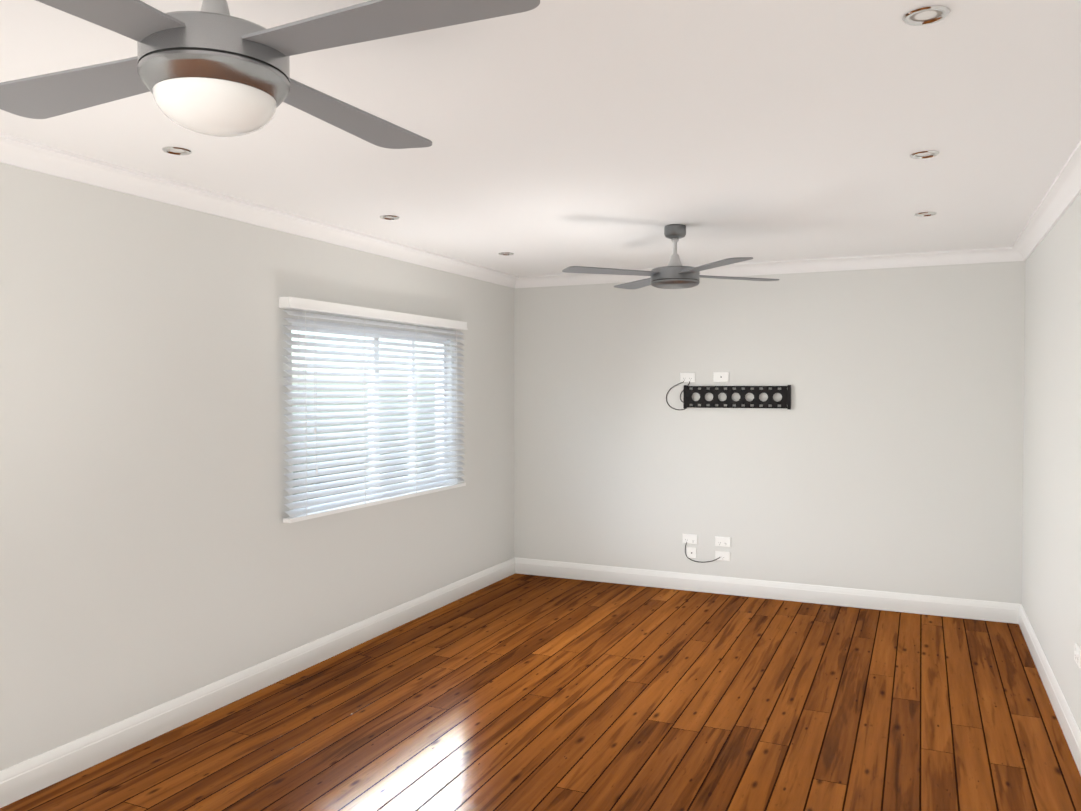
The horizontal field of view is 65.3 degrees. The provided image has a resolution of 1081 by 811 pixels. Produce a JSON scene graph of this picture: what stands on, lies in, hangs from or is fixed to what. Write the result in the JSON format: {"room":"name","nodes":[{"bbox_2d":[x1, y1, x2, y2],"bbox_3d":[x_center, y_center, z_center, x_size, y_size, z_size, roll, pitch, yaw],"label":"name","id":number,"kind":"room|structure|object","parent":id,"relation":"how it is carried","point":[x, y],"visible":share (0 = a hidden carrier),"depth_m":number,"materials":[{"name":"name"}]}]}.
{"room":"empty living room","nodes":[
{"label":"empty living room","id":0,"kind":"room"},
{"bbox_2d":[0,163,513,770],"bbox_3d":[-2.221,0.275,3.528,0.150,2.700,9.292,1,1,24],"label":"wall","id":1,"kind":"structure","parent":0,"point":[154,549],"depth_m":4.21,"materials":[{"name":"white paint"}]},
{"bbox_2d":[0,557,515,807],"bbox_3d":[-2.144,1.555,3.520,0.019,0.142,9.292,1,1,24],"label":"baseboard","id":2,"kind":"structure","parent":1,"relation":"attached to","point":[52,767],"depth_m":4.41,"materials":[{"name":"white wood"}]},
{"bbox_2d":[0,133,519,287],"bbox_3d":[-2.111,-1.028,3.451,0.092,0.092,9.292,1,1,24],"label":"crown molding","id":3,"kind":"structure","parent":1,"relation":"attached to","point":[14,151],"depth_m":4.36,"materials":[{"name":"white paint"}]},
{"bbox_2d":[292,323,446,509],"bbox_3d":[-1.141,0.046,5.871,0.114,1.160,1.860,1,1,24],"label":"window","id":4,"kind":"structure","parent":1,"relation":"in","point":[376,339],"depth_m":5.88,"materials":[{"name":"white"}]},
{"bbox_2d":[279,296,467,522],"bbox_3d":[-1.046,0.007,5.827,0.092,1.310,2.084,1,1,24],"label":"blind","id":5,"kind":"object","parent":4,"relation":"attached to","point":[336,506],"visible":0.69,"depth_m":5.59,"materials":[{"name":"white plastic"}]},
{"bbox_2d":[0,573,1080,810],"bbox_3d":[-0.299,1.703,2.689,4.367,0.120,9.592,1,1,24],"label":"floor","id":6,"kind":"structure","parent":0,"point":[516,691],"depth_m":4.30,"materials":[{"name":"brown wood"}]},
{"bbox_2d":[0,0,1080,275],"bbox_3d":[-0.299,-1.117,2.631,4.367,0.120,9.592,1,1,24],"label":"ceiling","id":7,"kind":"structure","parent":0,"point":[614,134],"depth_m":3.27,"materials":[{"name":"white paint"}]},
{"bbox_2d":[162,146,191,154],"bbox_3d":[-1.532,-1.072,3.555,0.116,0.007,0.116,1,1,24],"label":"recessed light","id":8,"kind":"object","parent":7,"relation":"in","point":[173,150],"visible":0.98,"depth_m":3.55,"materials":[{"name":"silver metal"}]},
{"bbox_2d":[0,0,539,148],"bbox_3d":[-0.688,-0.808,1.785,1.129,0.460,1.129,0,1,-20],"label":"fan","id":9,"kind":"object","parent":7,"relation":"hanging from","point":[212,68],"visible":1,"depth_m":1.69,"materials":[{"name":"grey metal"}]},
{"bbox_2d":[380,215,399,219],"bbox_3d":[-0.884,-1.101,4.941,0.116,0.007,0.116,1,1,24],"label":"recessed light","id":10,"kind":"object","parent":7,"relation":"in","point":[389,217],"visible":1,"depth_m":4.95,"materials":[{"name":"silver metal"}]},
{"bbox_2d":[498,252,513,254],"bbox_3d":[-0.256,-1.129,6.281,0.116,0.007,0.116,1,1,24],"label":"recessed light","id":11,"kind":"object","parent":7,"relation":"in","point":[505,253],"visible":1,"depth_m":6.25,"materials":[{"name":"silver metal"}]},
{"bbox_2d":[562,224,778,288],"bbox_3d":[0.833,-0.921,5.223,1.120,0.378,1.120,1,1,24],"label":"fan","id":12,"kind":"object","parent":7,"relation":"hanging from","point":[674,274],"visible":1,"depth_m":5.12,"materials":[{"name":"grey metal"}]},
{"bbox_2d":[910,150,938,158],"bbox_3d":[1.643,-1.073,3.613,0.116,0.007,0.116,1,1,24],"label":"recessed light","id":13,"kind":"object","parent":7,"relation":"in","point":[925,154],"visible":1,"depth_m":3.61,"materials":[{"name":"silver metal"}]},
{"bbox_2d":[902,5,949,25],"bbox_3d":[1.034,-1.045,2.264,0.116,0.007,0.116,1,1,24],"label":"recessed light","id":14,"kind":"object","parent":7,"relation":"in","point":[926,15],"visible":1,"depth_m":2.26,"materials":[{"name":"silver metal"}]},
{"bbox_2d":[915,212,936,216],"bbox_3d":[2.213,-1.099,4.848,0.116,0.007,0.116,1,1,24],"label":"recessed light","id":15,"kind":"object","parent":7,"relation":"in","point":[922,214],"visible":1,"depth_m":4.84,"materials":[{"name":"silver metal"}]},
{"bbox_2d":[514,261,1025,603],"bbox_3d":[1.645,0.204,6.961,4.367,2.700,0.150,1,1,24],"label":"wall","id":16,"kind":"structure","parent":0,"point":[884,452],"depth_m":6.72,"materials":[{"name":"white paint"}]},
{"bbox_2d":[666,381,685,409],"bbox_3d":[1.149,-0.082,7.086,0.198,0.244,0.014,1,1,24],"label":"cable","id":17,"kind":"object","parent":16,"relation":"attached to","point":[666,397],"visible":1,"depth_m":7.11,"materials":[{"name":"black plastic"}]},
{"bbox_2d":[680,372,694,381],"bbox_3d":[1.230,-0.235,7.051,0.128,0.082,0.012,1,1,24],"label":"electrical outlet","id":18,"kind":"object","parent":16,"relation":"attached to","point":[687,376],"visible":1,"depth_m":7.05,"materials":[{"name":"white plastic"}]},
{"bbox_2d":[683,534,697,544],"bbox_3d":[1.252,1.120,7.068,0.128,0.082,0.012,1,1,24],"label":"electrical outlet","id":19,"kind":"object","parent":16,"relation":"attached to","point":[690,538],"visible":1,"depth_m":7.06,"materials":[{"name":"white plastic"}]},
{"bbox_2d":[687,547,696,557],"bbox_3d":[1.266,1.234,7.064,0.082,0.088,0.013,1,1,24],"label":"electrical outlet","id":20,"kind":"object","parent":16,"relation":"attached to","point":[691,552],"visible":1,"depth_m":7.06,"materials":[{"name":"white plastic"}]},
{"bbox_2d":[685,542,719,562],"bbox_3d":[1.350,1.228,7.023,0.303,0.163,0.014,1,1,24],"label":"cable","id":21,"kind":"object","parent":16,"relation":"attached to","point":[697,561],"visible":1,"depth_m":7.05,"materials":[{"name":"black plastic"}]},
{"bbox_2d":[713,372,728,381],"bbox_3d":[1.485,-0.235,6.935,0.128,0.082,0.013,1,1,24],"label":"electrical outlet","id":22,"kind":"object","parent":16,"relation":"attached to","point":[720,376],"visible":1,"depth_m":6.93,"materials":[{"name":"white plastic"}]},
{"bbox_2d":[715,551,729,560],"bbox_3d":[1.503,1.242,6.958,0.122,0.076,0.012,1,1,24],"label":"electrical outlet","id":23,"kind":"object","parent":16,"relation":"attached to","point":[723,556],"visible":1,"depth_m":6.96,"materials":[{"name":"white plastic"}]},
{"bbox_2d":[715,536,730,546],"bbox_3d":[1.503,1.124,6.955,0.128,0.082,0.012,1,1,24],"label":"electrical outlet","id":24,"kind":"object","parent":16,"relation":"attached to","point":[722,541],"visible":1,"depth_m":6.95,"materials":[{"name":"white plastic"}]},
{"bbox_2d":[683,385,790,408],"bbox_3d":[1.595,-0.070,6.880,0.868,0.194,0.028,1,1,24],"label":"bracket","id":25,"kind":"object","parent":16,"relation":"attached to","point":[784,402],"visible":0.92,"depth_m":6.86,"materials":[{"name":"black metal"}]},
{"bbox_2d":[520,247,1009,287],"bbox_3d":[1.600,-1.098,6.821,3.840,0.092,0.092,1,1,24],"label":"crown molding","id":26,"kind":"structure","parent":16,"relation":"attached to","point":[984,255],"depth_m":6.57,"materials":[{"name":"white paint"}]},
{"bbox_2d":[516,558,1015,623],"bbox_3d":[1.602,1.484,6.915,3.990,0.142,0.019,1,1,24],"label":"baseboard","id":27,"kind":"structure","parent":16,"relation":"attached to","point":[1005,612],"depth_m":6.76,"materials":[{"name":"white wood"}]},
{"bbox_2d":[1021,193,1080,731],"bbox_3d":[1.622,0.311,1.792,0.150,2.700,9.292,1,1,24],"label":"wall","id":28,"kind":"structure","parent":0,"point":[1051,562],"depth_m":4.62,"materials":[{"name":"white paint"}]},
{"bbox_2d":[1008,140,1080,260],"bbox_3d":[1.512,-0.994,1.814,0.092,0.092,9.292,1,1,24],"label":"crown molding","id":29,"kind":"structure","parent":28,"relation":"attached to","point":[1061,195],"depth_m":4.49,"materials":[{"name":"white paint"}]},
{"bbox_2d":[1016,603,1080,774],"bbox_3d":[1.545,1.589,1.853,0.019,0.142,9.292,1,1,24],"label":"baseboard","id":30,"kind":"structure","parent":28,"relation":"attached to","point":[1070,729],"depth_m":4.50,"materials":[{"name":"white wood"}]},
{"bbox_2d":[1074,643,1080,667],"bbox_3d":[2.468,1.148,3.879,0.012,0.082,0.128,1,1,24],"label":"electrical outlet","id":31,"kind":"object","parent":28,"relation":"attached to","point":[1077,654],"visible":1,"depth_m":3.85,"materials":[{"name":"white plastic"}]}
]}

